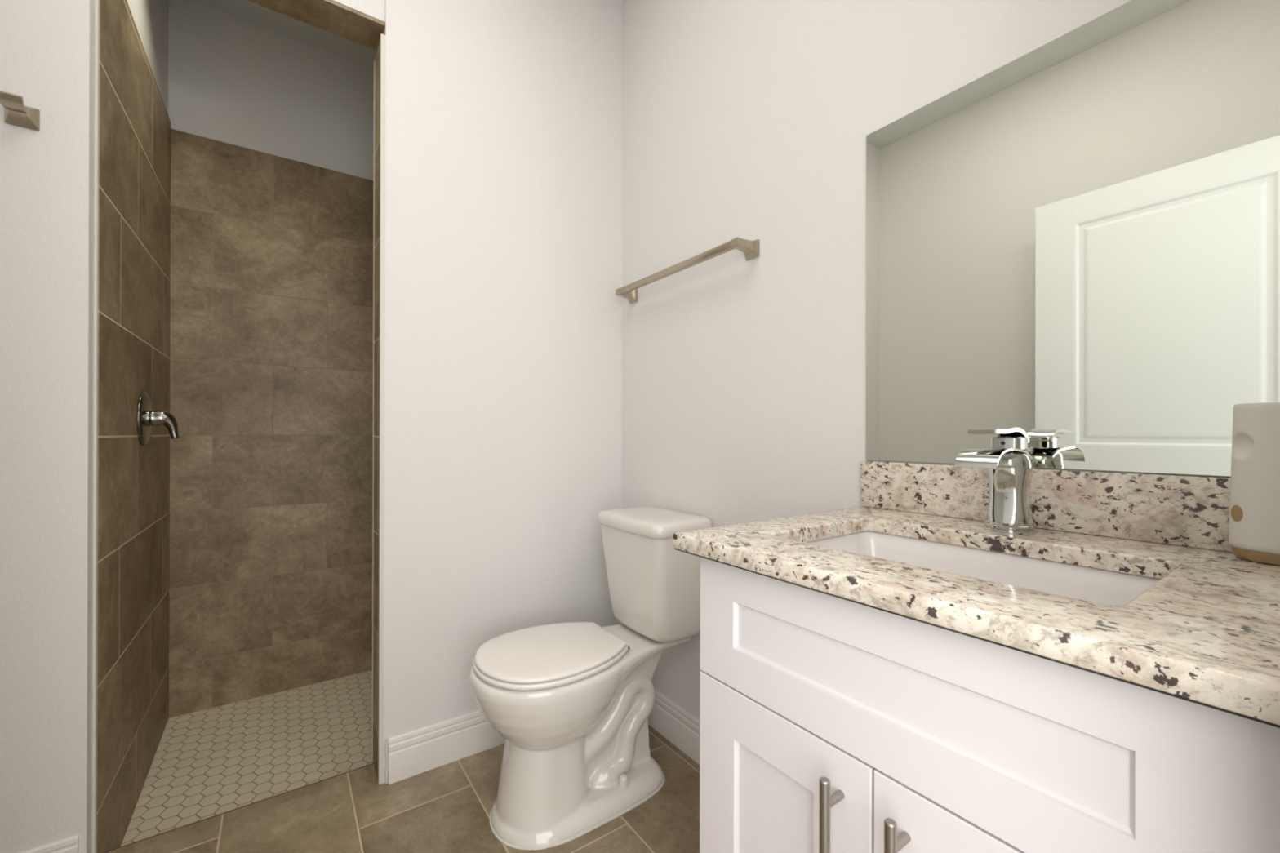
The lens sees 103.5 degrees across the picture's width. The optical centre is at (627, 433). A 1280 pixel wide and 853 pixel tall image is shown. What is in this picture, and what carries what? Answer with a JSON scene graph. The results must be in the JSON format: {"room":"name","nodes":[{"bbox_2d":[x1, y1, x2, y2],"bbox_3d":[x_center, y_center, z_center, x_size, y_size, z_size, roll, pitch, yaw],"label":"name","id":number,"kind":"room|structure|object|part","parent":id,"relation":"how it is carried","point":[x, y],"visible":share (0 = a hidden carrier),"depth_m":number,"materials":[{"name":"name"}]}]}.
{"room":"bathroom","nodes":[
{"label":"bathroom","id":0,"kind":"room"},
{"bbox_2d":[126,0,168,114],"bbox_3d":[-1.673,-0.292,1.671,0.110,2.970,0.985,0,0,-34],"label":"wall","id":1,"kind":"structure","parent":0,"point":[150,17],"depth_m":1.83,"materials":[{"name":"white paint"}]},
{"bbox_2d":[96,0,170,852],"bbox_3d":[-1.572,-0.026,1.628,0.010,2.438,0.952,0,0,-34],"label":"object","id":2,"kind":"structure","parent":1,"relation":"attached to","point":[135,183],"depth_m":1.49,"materials":[{"name":"tile"}]},
{"bbox_2d":[137,390,178,445],"bbox_3d":[-1.533,-0.049,1.659,0.088,0.180,0.180,0,0,-34],"label":"shower valve","id":3,"kind":"object","parent":1,"relation":"attached to","point":[146,417],"visible":1,"depth_m":1.63,"materials":[{"name":"silver metal"}]},
{"bbox_3d":[-1.524,-0.028,1.665,0.066,0.094,0.052,0,0,-34],"label":"lever","id":4,"kind":"part","parent":3,"relation":"part of","materials":[{"name":"silver metal"}]},
{"bbox_2d":[120,670,372,846],"bbox_3d":[-0.962,1.179,2.075,1.507,0.072,0.911,0,0,-34],"label":"floor","id":5,"kind":"structure","parent":0,"point":[209,762],"depth_m":1.83,"materials":[{"name":"tile"}]},
{"bbox_2d":[168,0,373,180],"bbox_3d":[-1.252,-0.290,2.497,1.517,2.970,0.100,0,0,-34],"label":"wall","id":6,"kind":"structure","parent":0,"point":[233,80],"depth_m":2.21,"materials":[{"name":"white paint"}]},
{"bbox_2d":[168,128,373,718],"bbox_3d":[-1.222,-0.013,2.451,1.517,2.417,0.010,0,0,-34],"label":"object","id":7,"kind":"structure","parent":6,"relation":"attached to","point":[271,343],"depth_m":2.20,"materials":[{"name":"tile"}]},
{"bbox_2d":[191,0,377,67],"bbox_3d":[-0.628,-1.825,1.222,2.135,0.100,2.929,0,0,-34],"label":"ceiling","id":8,"kind":"structure","parent":0,"point":[246,10],"depth_m":2.21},
{"bbox_2d":[0,0,622,852],"bbox_3d":[-0.859,-0.290,1.552,1.935,2.970,0.132,0,0,-34],"label":"wall","id":9,"kind":"structure","parent":0,"point":[503,327],"depth_m":1.64,"materials":[{"name":"white paint"}]},
{"bbox_2d":[0,90,39,130],"bbox_3d":[-1.335,-0.710,1.100,0.052,0.048,0.076,0,0,-34],"label":"towel bar","id":10,"kind":"object","parent":9,"relation":"attached to","point":[16,113],"visible":1,"depth_m":1.11,"materials":[{"name":"silver metal"}]},
{"bbox_3d":[-1.347,-0.710,1.118,0.052,0.048,0.034,0,0,-34],"label":"plate","id":11,"kind":"part","parent":10,"relation":"part of","materials":[{"name":"silver metal"}]},
{"bbox_2d":[20,834,79,852],"bbox_3d":[-1.450,1.006,1.059,0.410,0.134,0.014,0,0,-34],"label":"baseboard","id":12,"kind":"structure","parent":9,"relation":"attached to","point":[69,845],"depth_m":1.16,"materials":[{"name":"white paint"}]},
{"bbox_2d":[91,0,99,852],"bbox_3d":[-1.298,-0.057,1.231,0.006,2.420,0.015,0,0,-34],"label":"jamb","id":13,"kind":"object","parent":9,"relation":"attached to","point":[96,2],"visible":1,"depth_m":1.23,"materials":[{"name":"white paint"}]},
{"bbox_2d":[105,763,373,852],"bbox_3d":[-1.071,1.134,1.476,0.650,0.119,0.006,0,0,-34],"label":"trim","id":14,"kind":"structure","parent":9,"relation":"attached to","point":[371,763],"depth_m":1.44,"materials":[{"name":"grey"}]},
{"bbox_2d":[247,0,385,50],"bbox_3d":[-1.049,-1.269,1.437,0.632,0.010,0.128,0,0,-34],"label":"trim","id":15,"kind":"structure","parent":9,"relation":"attached to","point":[331,16],"depth_m":1.53,"materials":[{"name":"tile"}]},
{"bbox_2d":[372,39,380,778],"bbox_3d":[-0.433,-0.014,1.857,0.888,2.420,0.130,0,0,-34],"label":"trim","id":16,"kind":"structure","parent":9,"relation":"attached to","point":[377,60],"depth_m":1.61,"materials":[{"name":"tile"}]},
{"bbox_2d":[372,33,386,784],"bbox_3d":[-0.793,-0.030,1.606,0.014,2.390,0.142,0,0,-34],"label":"trim","id":17,"kind":"structure","parent":9,"relation":"attached to","point":[382,169],"depth_m":1.55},
{"bbox_2d":[384,737,388,783],"bbox_3d":[-0.740,1.005,1.549,0.011,0.136,0.012,0,0,33],"label":"trim","id":18,"kind":"structure","parent":9,"relation":"attached to","point":[386,748],"depth_m":1.54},
{"bbox_2d":[388,710,505,784],"bbox_3d":[-0.378,1.009,1.793,0.864,0.134,0.014,0,0,-34],"label":"baseboard","id":19,"kind":"structure","parent":9,"relation":"attached to","point":[418,751],"depth_m":1.63,"materials":[{"name":"white paint"}]},
{"bbox_2d":[106,724,699,852],"bbox_3d":[-0.349,1.135,0.802,1.935,0.120,1.922,0,0,-34],"label":"floor","id":20,"kind":"structure","parent":0,"point":[446,808],"depth_m":1.39,"materials":[{"name":"tile"}]},
{"bbox_2d":[469,506,711,850],"bbox_3d":[-0.116,0.669,1.530,0.712,0.813,0.364,0,0,-34],"label":"toilet","id":21,"kind":"object","parent":20,"relation":"on","point":[571,704],"visible":1,"depth_m":1.44,"materials":[{"name":"white ceramic"}]},
{"bbox_3d":[-0.226,0.637,1.455,0.422,0.017,0.355,0,0,-34],"label":"seat","id":22,"kind":"part","parent":21,"relation":"part of","materials":[{"name":"white plastic"}]},
{"bbox_3d":[-0.226,0.620,1.455,0.415,0.017,0.348,0,0,-34],"label":"lid","id":23,"kind":"part","parent":21,"relation":"part of","materials":[{"name":"white plastic"}]},
{"bbox_3d":[-0.134,0.861,1.518,0.671,0.429,0.364,0,0,-34],"label":"bowl","id":24,"kind":"part","parent":21,"relation":"part of","materials":[{"name":"white ceramic"}]},
{"bbox_3d":[0.079,0.477,1.663,0.230,0.338,0.344,0,0,-34],"label":"tank","id":25,"kind":"part","parent":21,"relation":"part of","materials":[{"name":"white ceramic"}]},
{"bbox_3d":[0.078,0.285,1.663,0.244,0.044,0.360,0,0,-34],"label":"tank lid","id":26,"kind":"part","parent":21,"relation":"part of","materials":[{"name":"white ceramic"}]},
{"bbox_2d":[699,556,1279,852],"bbox_3d":[0.502,0.637,0.743,0.598,0.878,0.598,0,0,-34],"label":"vanity cabinet","id":27,"kind":"object","parent":20,"relation":"on","point":[829,724],"visible":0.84,"depth_m":0.54,"materials":[{"name":"white paint"}]},
{"bbox_3d":[0.212,0.684,0.726,0.020,0.572,0.298,0,0,-34],"label":"door","id":28,"kind":"part","parent":27,"relation":"part of","materials":[{"name":"white paint"}]},
{"bbox_3d":[0.250,0.519,0.618,0.040,0.200,0.013,0,0,-34],"label":"handle","id":29,"kind":"part","parent":27,"relation":"part of","materials":[{"name":"silver metal"}]},
{"bbox_3d":[0.295,0.519,0.552,0.040,0.200,0.013,0,0,-34],"label":"handle","id":30,"kind":"part","parent":27,"relation":"part of","materials":[{"name":"silver metal"}]},
{"bbox_3d":[0.382,0.684,0.478,0.020,0.572,0.298,0,0,-34],"label":"door","id":31,"kind":"part","parent":27,"relation":"part of","materials":[{"name":"white paint"}]},
{"bbox_2d":[673,506,1279,728],"bbox_3d":[0.499,0.183,0.759,0.588,0.028,0.640,0,0,-34],"label":"countertop","id":32,"kind":"structure","parent":27,"relation":"on","point":[1206,633],"depth_m":0.53,"materials":[{"name":"stone"}]},
{"bbox_2d":[804,530,1160,605],"bbox_3d":[0.481,0.274,0.754,0.359,0.157,0.487,0,0,-34],"label":"undermount sink","id":33,"kind":"object","parent":32,"relation":"in","point":[1101,586],"visible":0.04,"depth_m":0.83,"materials":[{"name":"white ceramic"}]},
{"bbox_2d":[954,427,1037,534],"bbox_3d":[0.625,0.080,0.853,0.176,0.179,0.076,0,0,-34],"label":"faucet","id":34,"kind":"object","parent":32,"relation":"on","point":[1007,463],"visible":1,"depth_m":0.85,"materials":[{"name":"silver metal"}]},
{"bbox_3d":[0.622,0.040,0.850,0.167,0.032,0.059,0,0,-34],"label":"spout","id":35,"kind":"part","parent":34,"relation":"part of","materials":[{"name":"silver metal"}]},
{"bbox_3d":[0.630,0.004,0.856,0.144,0.028,0.041,0,0,-34],"label":"lever","id":36,"kind":"part","parent":34,"relation":"part of","materials":[{"name":"silver metal"}]},
{"bbox_3d":[0.666,0.018,0.880,0.054,0.024,0.042,0,0,-34],"label":"handle","id":37,"kind":"part","parent":34,"relation":"part of","materials":[{"name":"silver metal"}]},
{"bbox_2d":[1228,402,1279,565],"bbox_3d":[0.854,0.065,0.660,0.067,0.209,0.087,0,0,-34],"label":"canister","id":38,"kind":"object","parent":32,"relation":"on","point":[1254,528],"visible":1,"depth_m":0.66,"materials":[{"name":"beige ceramic"}]},
{"bbox_2d":[621,0,1231,719],"bbox_3d":[0.209,-0.288,1.794,0.100,2.970,2.929,0,0,-34],"label":"wall","id":39,"kind":"structure","parent":0,"point":[744,381],"depth_m":1.44,"materials":[{"name":"white paint"}]},
{"bbox_2d":[648,689,700,764],"bbox_3d":[0.267,1.010,1.601,0.014,0.134,1.060,0,0,-34],"label":"baseboard","id":40,"kind":"structure","parent":39,"relation":"attached to","point":[673,722],"depth_m":1.74,"materials":[{"name":"white paint"}]},
{"bbox_2d":[615,237,759,303],"bbox_3d":[0.164,-0.535,1.702,0.079,0.048,0.653,0,0,-34],"label":"towel bar","id":41,"kind":"object","parent":39,"relation":"attached to","point":[750,249],"visible":1,"depth_m":1.58,"materials":[{"name":"silver metal"}]},
{"bbox_3d":[0.140,-0.541,1.686,0.018,0.021,0.600,0,0,-34],"label":"rail","id":42,"kind":"part","parent":41,"relation":"part of","materials":[{"name":"silver metal"}]},
{"bbox_2d":[860,460,1232,552],"bbox_3d":[0.733,0.117,0.920,0.020,0.105,0.641,0,0,-34],"label":"backsplash","id":43,"kind":"structure","parent":39,"relation":"attached to","point":[1188,511],"depth_m":0.84,"materials":[{"name":"stone"}]},
{"bbox_2d":[866,0,1279,476],"bbox_3d":[0.740,-0.318,0.925,0.006,0.762,0.630,0,0,-34],"label":"wall mirror","id":44,"kind":"object","parent":39,"relation":"attached to","point":[1074,246],"visible":0.88,"depth_m":0.85,"materials":[{"name":"grey mirror"}]}
]}

